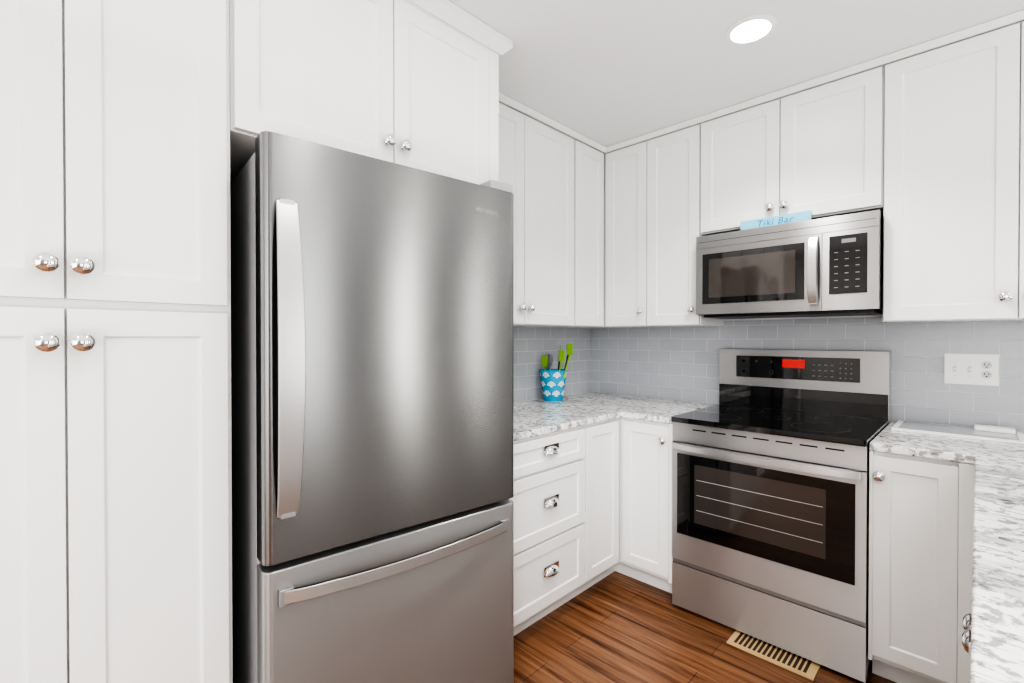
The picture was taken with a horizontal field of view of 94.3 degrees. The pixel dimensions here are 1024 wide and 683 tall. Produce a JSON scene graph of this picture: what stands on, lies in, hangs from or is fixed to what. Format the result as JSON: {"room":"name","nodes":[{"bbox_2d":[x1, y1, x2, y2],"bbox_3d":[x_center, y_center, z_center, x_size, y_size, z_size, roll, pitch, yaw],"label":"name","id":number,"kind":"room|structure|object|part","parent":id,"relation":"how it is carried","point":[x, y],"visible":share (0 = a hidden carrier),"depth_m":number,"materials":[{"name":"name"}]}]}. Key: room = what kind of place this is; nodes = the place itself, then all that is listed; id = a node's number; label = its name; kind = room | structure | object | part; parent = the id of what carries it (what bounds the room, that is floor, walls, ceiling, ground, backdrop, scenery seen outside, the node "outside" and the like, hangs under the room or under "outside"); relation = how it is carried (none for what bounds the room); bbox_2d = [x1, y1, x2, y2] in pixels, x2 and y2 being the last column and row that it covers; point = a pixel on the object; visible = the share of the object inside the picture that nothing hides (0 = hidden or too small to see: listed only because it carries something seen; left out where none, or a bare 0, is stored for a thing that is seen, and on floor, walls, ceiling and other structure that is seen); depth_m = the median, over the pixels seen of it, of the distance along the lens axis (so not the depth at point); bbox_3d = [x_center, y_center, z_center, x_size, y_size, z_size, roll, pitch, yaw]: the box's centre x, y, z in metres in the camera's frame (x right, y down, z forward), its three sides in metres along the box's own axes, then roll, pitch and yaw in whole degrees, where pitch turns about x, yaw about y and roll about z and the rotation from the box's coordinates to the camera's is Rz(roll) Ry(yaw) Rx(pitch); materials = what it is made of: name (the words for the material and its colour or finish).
{"room":"kitchen","nodes":[
{"label":"kitchen","id":0,"kind":"room"},
{"bbox_2d":[514,571,895,682],"bbox_3d":[0.250,1.343,-0.174,4.800,0.080,5.800,0,1,44],"label":"floor","id":1,"kind":"structure","parent":0,"point":[615,627],"depth_m":2.00,"materials":[{"name":"brown wood"}]},
{"bbox_2d":[0,0,232,682],"bbox_3d":[-1.135,0.063,1.195,0.689,2.458,0.612,0,1,44],"label":"pantry","id":2,"kind":"object","parent":1,"relation":"on","point":[115,425],"visible":1,"depth_m":1.04,"materials":[{"name":"white wood"}]},
{"bbox_2d":[230,131,513,682],"bbox_3d":[-0.508,0.376,1.644,0.789,1.822,0.788,0,1,-40],"label":"refrigerator","id":3,"kind":"object","parent":1,"relation":"on","point":[372,364],"visible":1,"depth_m":1.32,"materials":[{"name":"grey metal"}]},
{"bbox_3d":[-0.287,0.147,1.364,0.095,0.984,0.728,0,1,44],"label":"handle","id":4,"kind":"part","parent":3,"relation":"part of","materials":[{"name":"silver metal"}]},
{"bbox_2d":[510,424,589,635],"bbox_3d":[-0.080,0.843,2.307,0.649,0.880,0.578,0,1,44],"label":"base cabinet","id":5,"kind":"object","parent":1,"relation":"on","point":[551,499],"depth_m":2.10,"materials":[{"name":"white wood"}]},
{"bbox_2d":[590,417,621,586],"bbox_3d":[0.226,0.840,2.619,0.649,0.880,0.295,0,1,44],"label":"base cabinet","id":6,"kind":"object","parent":1,"relation":"on","point":[593,504],"depth_m":2.42,"materials":[{"name":"white wood"}]},
{"bbox_2d":[514,392,716,440],"bbox_3d":[0.362,0.384,2.542,0.933,0.030,1.538,0,1,44],"label":"countertop","id":7,"kind":"structure","parent":6,"relation":"on","point":[534,418],"depth_m":2.54,"materials":[{"name":"stone"}]},
{"bbox_2d":[540,343,572,400],"bbox_3d":[0.276,0.188,2.942,0.238,0.354,0.170,0,1,44],"label":"utensil crock","id":8,"kind":"object","parent":7,"relation":"on","point":[553,381],"visible":1,"depth_m":2.90,"materials":[{"name":"teal ceramic"}]},
{"bbox_2d":[622,417,672,592],"bbox_3d":[0.900,0.840,2.649,0.310,0.880,0.649,0,1,44],"label":"base cabinet","id":9,"kind":"object","parent":1,"relation":"on","point":[647,557],"depth_m":2.42,"materials":[{"name":"white wood"}]},
{"bbox_2d":[726,630,820,680],"bbox_3d":[1.075,1.283,1.961,0.320,0.006,0.135,0,1,44],"label":"floor vent","id":10,"kind":"object","parent":1,"relation":"in","point":[791,662],"visible":0.88,"depth_m":1.94,"materials":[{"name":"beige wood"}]},
{"bbox_2d":[671,349,890,682],"bbox_3d":[1.252,0.665,2.239,0.761,1.238,0.718,0,1,44],"label":"range","id":11,"kind":"object","parent":1,"relation":"on","point":[770,497],"visible":1,"depth_m":2.04,"materials":[{"name":"silver metal"}]},
{"bbox_2d":[868,451,951,682],"bbox_3d":[1.667,0.846,1.899,0.305,0.880,0.650,0,1,44],"label":"base cabinet","id":12,"kind":"object","parent":1,"relation":"on","point":[921,517],"depth_m":1.70,"materials":[{"name":"white wood"}]},
{"bbox_2d":[869,421,1023,682],"bbox_3d":[1.200,0.397,0.962,0.944,0.030,2.622,0,1,44],"label":"countertop","id":13,"kind":"structure","parent":12,"relation":"on","point":[997,636],"depth_m":0.91,"materials":[{"name":"stone"}]},
{"bbox_2d":[891,420,1023,443],"bbox_3d":[1.825,0.360,1.954,0.390,0.028,0.255,0,1,44],"label":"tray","id":14,"kind":"object","parent":13,"relation":"on","point":[996,433],"visible":1,"depth_m":1.91,"materials":[{"name":"white plastic"}]},
{"bbox_3d":[1.956,0.354,1.927,0.118,0.016,0.073,0,1,44],"label":"dish","id":15,"kind":"part","parent":14,"relation":"part of","materials":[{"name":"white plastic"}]},
{"bbox_2d":[940,462,974,682],"bbox_3d":[1.536,0.852,1.157,0.671,0.880,0.632,0,1,44],"label":"base cabinet","id":16,"kind":"object","parent":1,"relation":"on","point":[959,497],"depth_m":1.60,"materials":[{"name":"white wood"}]},
{"bbox_2d":[449,0,1023,146],"bbox_3d":[0.250,-1.186,-0.195,4.800,0.060,5.800,0,1,44],"label":"ceiling","id":17,"kind":"structure","parent":0,"point":[606,73],"depth_m":1.90,"materials":[{"name":"white paint"}]},
{"bbox_2d":[725,15,776,44],"bbox_3d":[0.898,-1.169,1.790,0.176,0.005,0.176,0,1,44],"label":"recessed light","id":18,"kind":"object","parent":17,"relation":"in","point":[751,29],"visible":1,"depth_m":1.78,"materials":[{"name":"white plastic"}]},
{"bbox_2d":[724,315,882,320],"bbox_3d":[2.280,0.057,1.816,4.700,2.460,0.100,0,1,44],"label":"wall","id":19,"kind":"structure","parent":0,"point":[806,317],"depth_m":2.47,"materials":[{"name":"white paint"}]},
{"bbox_2d":[499,94,578,327],"bbox_3d":[-0.077,-0.632,2.515,0.343,1.090,0.900,0,1,44],"label":"upper cabinet","id":20,"kind":"object","parent":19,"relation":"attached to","point":[539,155],"depth_m":2.52,"materials":[{"name":"white wood"}]},
{"bbox_2d":[579,134,606,327],"bbox_3d":[0.341,-0.635,2.941,0.343,1.090,0.293,0,1,44],"label":"upper cabinet","id":21,"kind":"object","parent":19,"relation":"attached to","point":[592,155],"depth_m":2.85,"materials":[{"name":"white wood"}]},
{"bbox_2d":[607,134,646,327],"bbox_3d":[0.787,-0.636,2.962,0.302,1.090,0.343,0,1,44],"label":"upper cabinet","id":22,"kind":"object","parent":19,"relation":"attached to","point":[626,160],"depth_m":2.83,"materials":[{"name":"white wood"}]},
{"bbox_2d":[647,115,723,326],"bbox_3d":[1.005,-0.634,2.749,0.307,1.090,0.343,0,1,44],"label":"upper cabinet","id":23,"kind":"object","parent":19,"relation":"attached to","point":[674,152],"depth_m":2.62,"materials":[{"name":"white wood"}]},
{"bbox_2d":[703,58,878,235],"bbox_3d":[1.390,-0.872,2.370,0.769,0.608,0.343,0,1,44],"label":"upper cabinet","id":24,"kind":"object","parent":19,"relation":"attached to","point":[813,144],"depth_m":2.20,"materials":[{"name":"white wood"}]},
{"bbox_2d":[696,210,882,318],"bbox_3d":[1.352,-0.334,2.333,0.759,0.417,0.434,0,1,44],"label":"microwave","id":25,"kind":"object","parent":24,"relation":"attached to","point":[826,266],"visible":0.96,"depth_m":2.16,"materials":[{"name":"silver metal"}]},
{"bbox_2d":[741,210,811,229],"bbox_3d":[1.245,-0.568,2.255,0.304,0.052,0.011,0,1,44],"label":"sign","id":26,"kind":"object","parent":25,"relation":"on","point":[780,219],"visible":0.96,"depth_m":2.24,"materials":[{"name":"teal"}]},
{"bbox_2d":[591,317,1023,432],"bbox_3d":[1.517,0.151,2.490,2.653,0.540,0.006,0,1,44],"label":"backsplash","id":27,"kind":"structure","parent":19,"relation":"attached to","point":[677,363],"depth_m":2.33,"materials":[{"name":"tile"}]},
{"bbox_2d":[944,353,998,385],"bbox_3d":[1.965,0.119,2.035,0.168,0.132,0.018,0,1,44],"label":"outlet","id":28,"kind":"object","parent":27,"relation":"attached to","point":[975,369],"visible":1,"depth_m":2.03,"materials":[{"name":"white plastic"}]},
{"bbox_2d":[875,10,1023,322],"bbox_3d":[1.948,-0.626,1.803,0.823,1.090,0.373,0,1,44],"label":"upper cabinet","id":29,"kind":"object","parent":19,"relation":"attached to","point":[920,147],"depth_m":1.83,"materials":[{"name":"white wood"}]},
{"bbox_3d":[-1.428,0.060,1.460,0.100,2.460,5.800,0,1,44],"label":"wall","id":30,"kind":"structure","parent":0,"visible":0},
{"bbox_2d":[229,0,512,184],"bbox_3d":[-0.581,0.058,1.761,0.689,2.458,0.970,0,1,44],"label":"upper cabinet","id":31,"kind":"object","parent":30,"relation":"attached to","point":[412,83],"visible":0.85,"depth_m":1.48,"materials":[{"name":"white wood"}]},
{"bbox_2d":[514,327,590,402],"bbox_3d":[0.026,0.148,2.869,0.006,0.540,1.540,0,1,44],"label":"backsplash","id":32,"kind":"structure","parent":30,"relation":"attached to","point":[532,345],"depth_m":3.06,"materials":[{"name":"tile"}]}
]}

